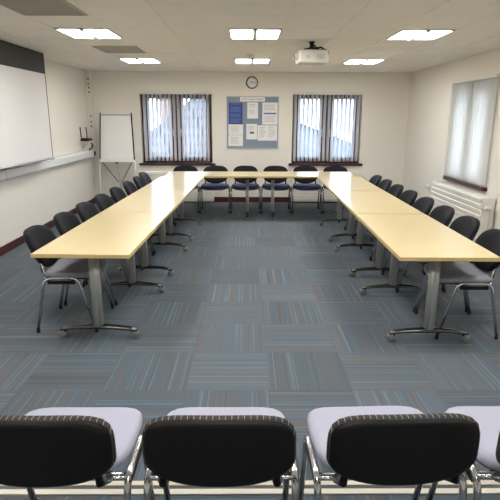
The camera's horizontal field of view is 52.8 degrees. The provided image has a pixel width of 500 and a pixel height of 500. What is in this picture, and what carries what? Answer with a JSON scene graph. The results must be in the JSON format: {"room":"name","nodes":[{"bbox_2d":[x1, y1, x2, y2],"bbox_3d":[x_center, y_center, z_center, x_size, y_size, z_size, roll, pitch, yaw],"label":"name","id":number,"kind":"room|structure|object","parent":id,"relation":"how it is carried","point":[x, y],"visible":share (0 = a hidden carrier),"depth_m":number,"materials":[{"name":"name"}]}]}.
{"room":"meeting room","nodes":[
{"label":"meeting room","id":0,"kind":"room"},
{"bbox_2d":[0,59,95,246],"bbox_3d":[-3.066,-0.577,3.689,0.280,2.390,11.870,0,15,0],"label":"wall","id":1,"kind":"structure","parent":0,"point":[28,200],"depth_m":7.77,"materials":[{"name":"paint"}]},
{"bbox_2d":[0,149,95,180],"bbox_3d":[-2.881,-0.321,3.753,0.088,0.139,11.660,0,15,0],"label":"cable trunking","id":2,"kind":"object","parent":1,"relation":"attached to","point":[10,173],"visible":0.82,"depth_m":7.05,"materials":[{"name":"white plastic"}]},
{"bbox_2d":[0,198,95,255],"bbox_3d":[-2.920,0.531,3.982,0.018,0.100,11.870,0,15,0],"label":"baseboard","id":3,"kind":"structure","parent":1,"relation":"attached to","point":[4,249],"depth_m":6.37,"materials":[{"name":"red wood"}]},
{"bbox_2d":[85,71,97,156],"bbox_3d":[-2.918,-2.489,9.268,0.090,1.530,0.108,0,15,0],"label":"corner trunking","id":4,"kind":"object","parent":1,"relation":"attached to","point":[88,74],"visible":0.96,"depth_m":9.21,"materials":[{"name":"paint"}]},
{"bbox_3d":[-2.877,-1.854,8.882,0.172,0.140,0.300,0,15,0],"label":"wall shelf","id":5,"kind":"object","parent":1,"relation":"attached to","visible":0},
{"bbox_2d":[80,127,92,140],"bbox_3d":[-2.873,-2.030,8.815,0.155,0.235,0.220,0,15,0],"label":"router","id":6,"kind":"object","parent":5,"relation":"on","point":[87,138],"visible":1,"depth_m":8.75,"materials":[{"name":"black plastic"}]},
{"bbox_2d":[0,202,499,499],"bbox_3d":[0.020,0.631,4.029,6.460,0.100,12.430,0,15,0],"label":"floor","id":7,"kind":"structure","parent":0,"point":[260,311],"depth_m":3.83,"materials":[{"name":"carpet"}]},
{"bbox_2d":[23,225,113,332],"bbox_3d":[-1.434,0.193,3.975,0.554,0.766,0.519,0,15,-1],"label":"chair","id":8,"kind":"object","parent":7,"relation":"on","point":[36,237],"visible":0.8,"depth_m":3.82,"materials":[{"name":"grey fabric"}]},
{"bbox_2d":[0,407,154,499],"bbox_3d":[-0.654,0.787,1.827,0.519,0.716,0.532,0,15,0],"label":"chair","id":9,"kind":"object","parent":7,"relation":"on","point":[53,446],"visible":0.95,"depth_m":1.53,"materials":[{"name":"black fabric"}]},
{"bbox_2d":[53,212,130,305],"bbox_3d":[-1.426,0.048,4.527,0.554,0.766,0.519,0,15,0],"label":"chair","id":10,"kind":"object","parent":7,"relation":"on","point":[64,222],"visible":0.21,"depth_m":4.38,"materials":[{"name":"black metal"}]},
{"bbox_2d":[30,212,169,338],"bbox_3d":[-1.107,0.179,4.142,0.655,0.710,1.521,0,15,1],"label":"folding table","id":11,"kind":"object","parent":7,"relation":"on","point":[117,235],"visible":0.91,"depth_m":3.72,"materials":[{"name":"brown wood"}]},
{"bbox_2d":[76,202,143,284],"bbox_3d":[-1.418,-0.094,5.064,0.554,0.766,0.519,0,15,0],"label":"chair","id":12,"kind":"object","parent":7,"relation":"on","point":[85,210],"visible":0.2,"depth_m":4.95,"materials":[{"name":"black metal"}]},
{"bbox_2d":[99,113,136,193],"bbox_3d":[-2.391,-1.643,9.188,0.708,1.664,0.382,0,15,0],"label":"easel","id":13,"kind":"object","parent":7,"relation":"on","point":[116,141],"visible":0.94,"depth_m":9.02,"materials":[{"name":"white plastic"}]},
{"bbox_2d":[99,161,133,161],"bbox_3d":[-2.393,-1.588,9.051,0.610,0.020,0.055,0,15,0],"label":"tray","id":14,"kind":"object","parent":13,"relation":"on","point":[99,161],"depth_m":9.02,"materials":[{"name":"white plastic"}]},
{"bbox_2d":[94,193,153,260],"bbox_3d":[-1.409,-0.239,5.615,0.554,0.766,0.519,0,15,0],"label":"chair","id":15,"kind":"object","parent":7,"relation":"on","point":[103,201],"visible":0.24,"depth_m":5.53,"materials":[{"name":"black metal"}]},
{"bbox_2d":[109,187,159,254],"bbox_3d":[-1.401,-0.381,6.157,0.554,0.766,0.519,0,15,0],"label":"chair","id":16,"kind":"object","parent":7,"relation":"on","point":[117,194],"visible":0.15,"depth_m":6.01,"materials":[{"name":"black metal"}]},
{"bbox_2d":[122,181,166,227],"bbox_3d":[-1.393,-0.534,6.737,0.554,0.766,0.519,0,15,0],"label":"chair","id":17,"kind":"object","parent":7,"relation":"on","point":[129,187],"visible":0.2,"depth_m":6.65,"materials":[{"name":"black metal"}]},
{"bbox_2d":[102,190,190,275],"bbox_3d":[-1.077,-0.209,5.617,0.655,0.710,1.521,0,15,1],"label":"folding table","id":18,"kind":"object","parent":7,"relation":"on","point":[151,201],"visible":0.91,"depth_m":5.34,"materials":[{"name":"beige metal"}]},
{"bbox_2d":[133,176,175,225],"bbox_3d":[-1.385,-0.676,7.279,0.554,0.766,0.519,0,15,-1],"label":"chair","id":19,"kind":"object","parent":7,"relation":"on","point":[139,182],"visible":0.17,"depth_m":7.21,"materials":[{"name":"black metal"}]},
{"bbox_2d":[139,172,177,223],"bbox_3d":[-1.427,-0.827,7.849,0.554,0.766,0.519,0,15,0],"label":"chair","id":20,"kind":"object","parent":7,"relation":"on","point":[143,175],"visible":0.19,"depth_m":7.81,"materials":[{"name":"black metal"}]},
{"bbox_2d":[139,176,203,240],"bbox_3d":[-1.046,-0.598,7.092,0.655,0.710,1.521,0,15,1],"label":"folding table","id":21,"kind":"object","parent":7,"relation":"on","point":[163,182],"visible":0.64,"depth_m":6.87,"materials":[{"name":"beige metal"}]},
{"bbox_2d":[173,165,199,212],"bbox_3d":[-1.129,-1.056,8.725,0.519,0.766,0.536,0,15,-1],"label":"chair","id":22,"kind":"object","parent":7,"relation":"on","point":[183,167],"visible":0.34,"depth_m":8.83,"materials":[{"name":"fabric"}]},
{"bbox_2d":[165,171,259,220],"bbox_3d":[-0.583,-0.883,8.181,1.478,0.710,0.700,0,15,0],"label":"folding table","id":23,"kind":"object","parent":7,"relation":"on","point":[207,174],"visible":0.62,"depth_m":8.10,"materials":[{"name":"brown wood"}]},
{"bbox_2d":[199,165,230,212],"bbox_3d":[-0.603,-1.056,8.728,0.519,0.766,0.536,0,15,0],"label":"chair","id":24,"kind":"object","parent":7,"relation":"on","point":[214,183],"visible":0.88,"depth_m":8.81,"materials":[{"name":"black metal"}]},
{"bbox_2d":[142,407,298,499],"bbox_3d":[-0.096,0.787,1.831,0.519,0.716,0.532,0,15,0],"label":"chair","id":25,"kind":"object","parent":7,"relation":"on","point":[192,446],"visible":1,"depth_m":1.52,"materials":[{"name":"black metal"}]},
{"bbox_2d":[230,166,260,213],"bbox_3d":[-0.077,-1.055,8.732,0.519,0.766,0.536,0,15,-1],"label":"chair","id":26,"kind":"object","parent":7,"relation":"on","point":[241,185],"visible":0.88,"depth_m":8.81,"materials":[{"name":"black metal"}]},
{"bbox_2d":[0,480,499,494],"bbox_3d":[0.033,1.050,2.228,5.860,0.006,0.083,0,15,0],"label":"trim","id":27,"kind":"structure","parent":7,"relation":"on","point":[488,486],"depth_m":2.21,"materials":[{"name":"beige"}]},
{"bbox_2d":[261,166,291,213],"bbox_3d":[0.449,-1.054,8.736,0.519,0.766,0.536,0,15,-1],"label":"chair","id":28,"kind":"object","parent":7,"relation":"on","point":[278,185],"visible":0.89,"depth_m":8.82,"materials":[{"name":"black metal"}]},
{"bbox_2d":[291,166,321,213],"bbox_3d":[0.975,-1.054,8.740,0.519,0.766,0.536,0,15,-1],"label":"chair","id":29,"kind":"object","parent":7,"relation":"on","point":[305,184],"visible":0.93,"depth_m":8.83,"materials":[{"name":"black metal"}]},
{"bbox_2d":[260,172,356,220],"bbox_3d":[0.907,-0.881,8.192,1.478,0.710,0.700,0,15,0],"label":"folding table","id":30,"kind":"object","parent":7,"relation":"on","point":[272,175],"visible":0.73,"depth_m":8.03,"materials":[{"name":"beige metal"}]},
{"bbox_2d":[291,171,366,201],"bbox_3d":[1.498,-1.193,9.607,1.431,0.597,0.132,0,15,0],"label":"radiator","id":31,"kind":"object","parent":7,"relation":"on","point":[298,195],"visible":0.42,"depth_m":9.58,"materials":[{"name":"white metal"}]},
{"bbox_2d":[319,166,347,213],"bbox_3d":[1.501,-1.053,8.743,0.519,0.766,0.536,0,15,-1],"label":"chair","id":32,"kind":"object","parent":7,"relation":"on","point":[329,168],"visible":0.32,"depth_m":8.85,"materials":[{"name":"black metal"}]},
{"bbox_2d":[317,177,383,241],"bbox_3d":[1.350,-0.588,7.081,0.655,0.710,1.521,0,15,1],"label":"folding table","id":33,"kind":"object","parent":7,"relation":"on","point":[331,183],"visible":0.85,"depth_m":6.74,"materials":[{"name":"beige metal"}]},
{"bbox_2d":[338,175,381,228],"bbox_3d":[1.658,-0.735,7.537,0.554,0.766,0.519,0,15,-1],"label":"chair","id":34,"kind":"object","parent":7,"relation":"on","point":[375,180],"visible":0.16,"depth_m":7.45,"materials":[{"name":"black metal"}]},
{"bbox_2d":[344,179,391,237],"bbox_3d":[1.657,-0.598,7.015,0.554,0.766,0.519,0,15,0],"label":"chair","id":35,"kind":"object","parent":7,"relation":"on","point":[385,184],"visible":0.19,"depth_m":6.95,"materials":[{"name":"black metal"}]},
{"bbox_2d":[332,191,423,277],"bbox_3d":[1.331,-0.195,5.588,0.655,0.710,1.521,0,15,1],"label":"folding table","id":36,"kind":"object","parent":7,"relation":"on","point":[356,202],"visible":0.85,"depth_m":5.26,"materials":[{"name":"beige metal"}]},
{"bbox_2d":[352,184,403,238],"bbox_3d":[1.657,-0.460,6.493,0.554,0.766,0.519,0,15,-1],"label":"chair","id":37,"kind":"object","parent":7,"relation":"on","point":[396,190],"visible":0.2,"depth_m":6.42,"materials":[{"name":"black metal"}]},
{"bbox_2d":[360,190,417,256],"bbox_3d":[1.656,-0.323,5.971,0.554,0.766,0.519,0,15,-1],"label":"chair","id":38,"kind":"object","parent":7,"relation":"on","point":[409,197],"visible":0.21,"depth_m":5.89,"materials":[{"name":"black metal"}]},
{"bbox_2d":[299,406,479,499],"bbox_3d":[0.464,0.787,1.840,0.519,0.716,0.532,0,15,-2],"label":"chair","id":39,"kind":"object","parent":7,"relation":"on","point":[375,445],"visible":1,"depth_m":1.53,"materials":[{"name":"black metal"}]},
{"bbox_2d":[370,197,433,273],"bbox_3d":[1.655,-0.185,5.449,0.554,0.766,0.519,0,15,-1],"label":"chair","id":40,"kind":"object","parent":7,"relation":"on","point":[423,204],"visible":0.22,"depth_m":5.35,"materials":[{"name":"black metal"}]},
{"bbox_2d":[382,205,454,290],"bbox_3d":[1.654,-0.048,4.926,0.554,0.766,0.519,0,15,0],"label":"chair","id":41,"kind":"object","parent":7,"relation":"on","point":[443,214],"visible":0.2,"depth_m":4.83,"materials":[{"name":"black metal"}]},
{"bbox_2d":[355,214,499,342],"bbox_3d":[1.312,0.198,4.096,0.655,0.710,1.521,0,15,1],"label":"folding table","id":42,"kind":"object","parent":7,"relation":"on","point":[408,237],"visible":0.89,"depth_m":3.67,"materials":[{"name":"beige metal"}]},
{"bbox_2d":[396,216,479,311],"bbox_3d":[1.653,0.090,4.404,0.554,0.766,0.519,0,15,0],"label":"chair","id":43,"kind":"object","parent":7,"relation":"on","point":[468,227],"visible":0.21,"depth_m":4.26,"materials":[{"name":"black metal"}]},
{"bbox_2d":[414,229,499,339],"bbox_3d":[1.653,0.227,3.881,0.554,0.766,0.519,0,15,0],"label":"chair","id":44,"kind":"object","parent":7,"relation":"on","point":[463,274],"visible":0.8,"depth_m":3.74,"materials":[{"name":"grey fabric"}]},
{"bbox_2d":[426,406,499,499],"bbox_3d":[1.006,0.787,1.844,0.519,0.716,0.532,0,15,0],"label":"chair","id":45,"kind":"object","parent":7,"relation":"on","point":[487,417],"visible":0.48,"depth_m":1.81,"materials":[{"name":"silver metal"}]},
{"bbox_2d":[430,181,495,241],"bbox_3d":[2.848,-0.508,6.881,0.167,0.667,1.771,0,15,0],"label":"radiator","id":46,"kind":"object","parent":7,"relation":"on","point":[465,202],"visible":0.7,"depth_m":6.50,"materials":[{"name":"white metal"}]},
{"bbox_2d":[443,183,473,191],"bbox_3d":[2.855,-0.836,6.831,0.095,0.006,1.612,0,15,0],"label":"grille","id":47,"kind":"object","parent":46,"relation":"attached to","point":[449,185],"depth_m":6.89,"materials":[{"name":"white metal"}]},
{"bbox_2d":[0,0,499,71],"bbox_3d":[0.028,-1.777,3.395,6.460,0.100,12.430,0,15,0],"label":"ceiling","id":48,"kind":"structure","parent":0,"point":[204,35],"depth_m":4.86,"materials":[{"name":"tile"}]},
{"bbox_2d":[0,40,53,169],"bbox_3d":[-2.698,-1.583,5.511,0.030,1.364,2.600,0,15,0],"label":"projection screen","id":49,"kind":"object","parent":48,"relation":"hanging from","point":[25,130],"visible":1,"depth_m":5.98,"materials":[{"name":"white fabric"}]},
{"bbox_2d":[0,0,87,15],"bbox_3d":[-1.573,-1.830,3.796,0.519,0.012,0.595,0,15,0],"label":"ceiling vent","id":50,"kind":"object","parent":48,"relation":"in","point":[23,7],"visible":1,"depth_m":3.79,"materials":[{"name":"grey"}]},
{"bbox_2d":[54,28,121,39],"bbox_3d":[-1.581,-2.138,4.987,0.499,0.022,0.571,0,15,0],"label":"recessed light","id":51,"kind":"object","parent":48,"relation":"in","point":[90,33],"visible":1,"depth_m":4.95,"materials":[{"name":"white plastic"}]},
{"bbox_2d":[58,29,92,37],"bbox_3d":[-1.708,-2.144,4.985,0.216,0.007,0.543,0,15,0],"label":"diffuser","id":52,"kind":"object","parent":51,"relation":"attached to","point":[75,33],"depth_m":4.97,"materials":[{"name":"white plastic"}]},
{"bbox_2d":[86,30,118,37],"bbox_3d":[-1.453,-2.144,4.987,0.216,0.007,0.543,0,15,0],"label":"diffuser","id":53,"kind":"object","parent":51,"relation":"attached to","point":[94,33],"depth_m":4.97,"materials":[{"name":"white plastic"}]},
{"bbox_2d":[92,46,145,52],"bbox_3d":[-1.589,-2.456,6.175,0.519,0.012,0.595,0,15,0],"label":"ceiling vent","id":54,"kind":"object","parent":48,"relation":"in","point":[106,49],"visible":0.99,"depth_m":6.14,"materials":[{"name":"grey metal"}]},
{"bbox_2d":[119,58,160,63],"bbox_3d":[-1.597,-2.764,7.366,0.499,0.022,0.571,0,15,0],"label":"recessed light","id":55,"kind":"object","parent":48,"relation":"in","point":[128,60],"visible":1,"depth_m":7.33,"materials":[{"name":"white plastic"}]},
{"bbox_2d":[122,59,140,62],"bbox_3d":[-1.725,-2.771,7.364,0.216,0.007,0.543,0,15,0],"label":"diffuser","id":56,"kind":"object","parent":55,"relation":"attached to","point":[126,60],"depth_m":7.34,"materials":[{"name":"white plastic"}]},
{"bbox_2d":[140,59,158,62],"bbox_3d":[-1.469,-2.770,7.365,0.216,0.007,0.543,0,15,0],"label":"diffuser","id":57,"kind":"object","parent":55,"relation":"attached to","point":[141,60],"depth_m":7.33,"materials":[{"name":"white plastic"}]},
{"bbox_2d":[0,14,499,70],"bbox_3d":[0.027,-1.755,3.510,5.900,0.002,11.087,0,15,0],"label":"trim","id":58,"kind":"structure","parent":48,"relation":"attached to","point":[0,14],"depth_m":5.29,"materials":[{"name":"metal"}]},
{"bbox_2d":[0,0,499,71],"bbox_3d":[0.059,-1.727,3.408,4.909,0.005,11.870,0,15,0],"label":"trim","id":59,"kind":"structure","parent":48,"relation":"attached to","point":[69,1],"depth_m":4.97,"materials":[{"name":"white metal"}]},
{"bbox_2d":[247,54,254,58],"bbox_3d":[0.015,-2.555,6.649,0.110,0.052,0.110,0,15,0],"label":"smoke detector","id":60,"kind":"object","parent":48,"relation":"attached to","point":[250,56],"visible":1,"depth_m":6.61,"materials":[{"name":"white plastic"}]},
{"bbox_2d":[235,58,269,63],"bbox_3d":[0.032,-2.762,7.378,0.499,0.022,0.571,0,15,0],"label":"recessed light","id":61,"kind":"object","parent":48,"relation":"in","point":[237,60],"visible":0.93,"depth_m":7.29,"materials":[{"name":"white plastic"}]},
{"bbox_2d":[236,59,250,62],"bbox_3d":[-0.096,-2.769,7.375,0.216,0.007,0.543,0,15,0],"label":"diffuser","id":62,"kind":"object","parent":61,"relation":"attached to","point":[237,60],"depth_m":7.36,"materials":[{"name":"white plastic"}]},
{"bbox_2d":[254,59,268,62],"bbox_3d":[0.160,-2.768,7.377,0.216,0.007,0.543,0,15,0],"label":"diffuser","id":63,"kind":"object","parent":61,"relation":"attached to","point":[255,60],"depth_m":7.33,"materials":[{"name":"white plastic"}]},
{"bbox_2d":[229,29,281,39],"bbox_3d":[0.048,-2.136,4.999,0.499,0.022,0.571,0,15,0],"label":"recessed light","id":64,"kind":"object","parent":48,"relation":"in","point":[254,34],"visible":1,"depth_m":4.95,"materials":[{"name":"white plastic"}]},
{"bbox_2d":[230,30,252,38],"bbox_3d":[-0.080,-2.143,4.996,0.216,0.007,0.543,0,15,0],"label":"diffuser","id":65,"kind":"object","parent":64,"relation":"attached to","point":[234,34],"depth_m":5.00,"materials":[{"name":"white plastic"}]},
{"bbox_2d":[257,30,279,38],"bbox_3d":[0.176,-2.142,4.998,0.216,0.007,0.543,0,15,0],"label":"diffuser","id":66,"kind":"object","parent":64,"relation":"attached to","point":[261,34],"depth_m":5.00,"materials":[{"name":"white plastic"}]},
{"bbox_2d":[293,41,328,64],"bbox_3d":[0.686,-2.174,5.554,0.393,0.228,0.282,-1,15,-4],"label":"projector","id":67,"kind":"object","parent":48,"relation":"hanging from","point":[312,55],"visible":1,"depth_m":5.44,"materials":[{"name":"white plastic"}]},
{"bbox_2d":[343,59,384,64],"bbox_3d":[1.661,-2.760,7.389,0.499,0.022,0.571,0,15,0],"label":"recessed light","id":68,"kind":"object","parent":48,"relation":"in","point":[350,61],"visible":0.97,"depth_m":7.37,"materials":[{"name":"white plastic"}]},
{"bbox_2d":[346,60,363,63],"bbox_3d":[1.533,-2.767,7.387,0.216,0.007,0.543,0,15,0],"label":"diffuser","id":69,"kind":"object","parent":68,"relation":"attached to","point":[348,61],"depth_m":7.38,"materials":[{"name":"white plastic"}]},
{"bbox_2d":[363,60,381,63],"bbox_3d":[1.789,-2.767,7.389,0.216,0.007,0.543,0,15,0],"label":"diffuser","id":70,"kind":"object","parent":68,"relation":"attached to","point":[367,61],"depth_m":7.37,"materials":[{"name":"white plastic"}]},
{"bbox_2d":[386,29,454,40],"bbox_3d":[1.677,-2.134,5.011,0.499,0.022,0.571,0,15,0],"label":"recessed light","id":71,"kind":"object","parent":48,"relation":"in","point":[404,34],"visible":1,"depth_m":4.97,"materials":[{"name":"white plastic"}]},
{"bbox_2d":[389,31,423,38],"bbox_3d":[1.549,-2.141,5.008,0.216,0.007,0.543,0,15,0],"label":"diffuser","id":72,"kind":"object","parent":71,"relation":"attached to","point":[400,34],"depth_m":4.98,"materials":[{"name":"white plastic"}]},
{"bbox_2d":[417,31,450,38],"bbox_3d":[1.805,-2.140,5.010,0.216,0.007,0.543,0,15,0],"label":"diffuser","id":73,"kind":"object","parent":71,"relation":"attached to","point":[430,34],"depth_m":4.97,"materials":[{"name":"white plastic"}]},
{"bbox_2d":[91,71,410,196],"bbox_3d":[-0.016,-2.119,9.586,6.460,2.390,0.280,0,15,0],"label":"wall","id":74,"kind":"structure","parent":0,"point":[385,95],"depth_m":9.31,"materials":[{"name":"paint"}]},
{"bbox_2d":[138,171,213,201],"bbox_3d":[-1.433,-1.197,9.586,1.491,0.597,0.132,0,15,0],"label":"radiator","id":75,"kind":"object","parent":74,"relation":"attached to","point":[208,195],"visible":0.23,"depth_m":9.55,"materials":[{"name":"white metal"}]},
{"bbox_2d":[139,94,215,165],"bbox_3d":[-1.370,-2.265,9.448,1.440,1.327,0.235,0,15,0],"label":"window","id":76,"kind":"structure","parent":74,"relation":"in","point":[164,163],"depth_m":9.50,"materials":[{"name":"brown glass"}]},
{"bbox_2d":[140,92,210,160],"bbox_3d":[-1.370,-2.298,9.435,1.320,1.254,0.084,0,15,0],"label":"vertical blind","id":77,"kind":"object","parent":76,"relation":"attached to","point":[142,93],"visible":1,"depth_m":9.43,"materials":[{"name":"white fabric"}]},
{"bbox_2d":[110,197,289,201],"bbox_3d":[-0.018,-0.974,9.734,5.864,0.100,0.018,0,15,0],"label":"baseboard","id":78,"kind":"structure","parent":74,"relation":"attached to","point":[216,199],"depth_m":9.72,"materials":[{"name":"red wood"}]},
{"bbox_2d":[246,76,257,88],"bbox_3d":[0.038,-3.051,9.179,0.216,0.216,0.034,0,15,0],"label":"wall clock","id":79,"kind":"object","parent":74,"relation":"attached to","point":[251,82],"visible":1,"depth_m":9.17,"materials":[{"name":"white plastic"}]},
{"bbox_2d":[226,96,278,148],"bbox_3d":[0.048,-2.367,9.368,0.970,0.950,0.018,0,15,0],"label":"noticeboard","id":80,"kind":"object","parent":74,"relation":"attached to","point":[247,143],"visible":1,"depth_m":9.36,"materials":[{"name":"blue fabric"}]},
{"bbox_2d":[228,135,242,145],"bbox_3d":[-0.268,-2.052,9.442,0.272,0.201,0.002,0,15,0],"label":"paper notice","id":81,"kind":"object","parent":80,"relation":"attached to","point":[233,140],"visible":1,"depth_m":9.44,"materials":[{"name":"white paper"}]},
{"bbox_2d":[228,124,242,134],"bbox_3d":[-0.265,-2.245,9.391,0.272,0.187,0.002,0,15,0],"label":"paper notice","id":82,"kind":"object","parent":80,"relation":"attached to","point":[234,129],"visible":1,"depth_m":9.39,"materials":[{"name":"white paper"}]},
{"bbox_2d":[229,103,242,123],"bbox_3d":[-0.264,-2.526,9.317,0.255,0.385,0.002,0,15,0],"label":"notice","id":83,"kind":"object","parent":80,"relation":"attached to","point":[235,109],"visible":1,"depth_m":9.32,"materials":[{"name":"blue paper"}]},
{"bbox_2d":[246,124,256,138],"bbox_3d":[0.031,-2.210,9.402,0.202,0.281,0.002,0,15,0],"label":"paper notice","id":84,"kind":"object","parent":80,"relation":"attached to","point":[251,129],"visible":1,"depth_m":9.40,"materials":[{"name":"white paper"}]},
{"bbox_2d":[247,102,257,118],"bbox_3d":[0.048,-2.577,9.306,0.199,0.290,0.002,0,15,0],"label":"paper notice","id":85,"kind":"object","parent":80,"relation":"attached to","point":[252,107],"visible":1,"depth_m":9.30,"materials":[{"name":"white paper"}]},
{"bbox_2d":[240,97,264,101],"bbox_3d":[0.046,-2.769,9.255,0.457,0.078,0.002,0,15,0],"label":"notice","id":86,"kind":"object","parent":80,"relation":"attached to","point":[253,99],"visible":1,"depth_m":9.25,"materials":[{"name":"white paper"}]},
{"bbox_2d":[257,125,276,140],"bbox_3d":[0.323,-2.186,9.411,0.363,0.278,0.002,0,15,0],"label":"paper notice","id":87,"kind":"object","parent":80,"relation":"attached to","point":[265,132],"visible":1,"depth_m":9.41,"materials":[{"name":"white paper"}]},
{"bbox_2d":[262,103,277,124],"bbox_3d":[0.369,-2.523,9.322,0.284,0.396,0.002,0,15,0],"label":"paper notice","id":88,"kind":"object","parent":80,"relation":"attached to","point":[269,110],"visible":1,"depth_m":9.32,"materials":[{"name":"white paper"}]},
{"bbox_2d":[288,95,362,165],"bbox_3d":[1.430,-2.261,9.469,1.400,1.327,0.235,0,15,0],"label":"window","id":89,"kind":"structure","parent":74,"relation":"in","point":[296,163],"depth_m":9.52,"materials":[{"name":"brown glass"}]},
{"bbox_2d":[293,93,361,161],"bbox_3d":[1.430,-2.295,9.455,1.280,1.254,0.083,0,15,0],"label":"vertical blind","id":90,"kind":"object","parent":89,"relation":"attached to","point":[294,94],"visible":1,"depth_m":9.45,"materials":[{"name":"white fabric"}]},
{"bbox_2d":[402,48,499,228],"bbox_3d":[3.114,-0.569,3.734,0.280,2.390,11.870,0,15,0],"label":"wall","id":91,"kind":"structure","parent":0,"point":[431,87],"depth_m":7.95,"materials":[{"name":"paint"}]},
{"bbox_2d":[443,176,486,190],"bbox_3d":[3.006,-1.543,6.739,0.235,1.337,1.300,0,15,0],"label":"window sill","id":92,"kind":"structure","parent":91,"relation":"in","point":[444,177],"depth_m":6.75,"materials":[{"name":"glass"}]},
{"bbox_2d":[443,74,499,187],"bbox_3d":[2.909,-1.590,6.726,0.044,1.339,1.360,0,15,0],"label":"vertical blind","id":93,"kind":"object","parent":91,"relation":"attached to","point":[472,106],"visible":1,"depth_m":6.62,"materials":[{"name":"white fabric"}]},
{"label":"outside","id":94,"kind":"structure","parent":0,"visible":0},
{"bbox_3d":[-0.196,-2.888,27.805,50.000,0.200,34.750,0,15,0],"label":"ground","id":95,"kind":"structure","parent":94,"visible":0},
{"bbox_2d":[151,99,206,155],"bbox_3d":[-2.123,-3.341,17.720,5.200,5.800,6.000,0,15,0],"label":"neighbouring house","id":96,"kind":"structure","parent":95,"relation":"on","point":[158,99],"depth_m":15.76,"materials":[{"name":"white"}]},
{"bbox_2d":[300,123,350,156],"bbox_3d":[2.580,-3.456,20.824,4.050,4.470,4.300,0,15,0],"label":"outbuilding","id":97,"kind":"structure","parent":95,"relation":"on","point":[301,123],"depth_m":18.63,"materials":[{"name":"white"}]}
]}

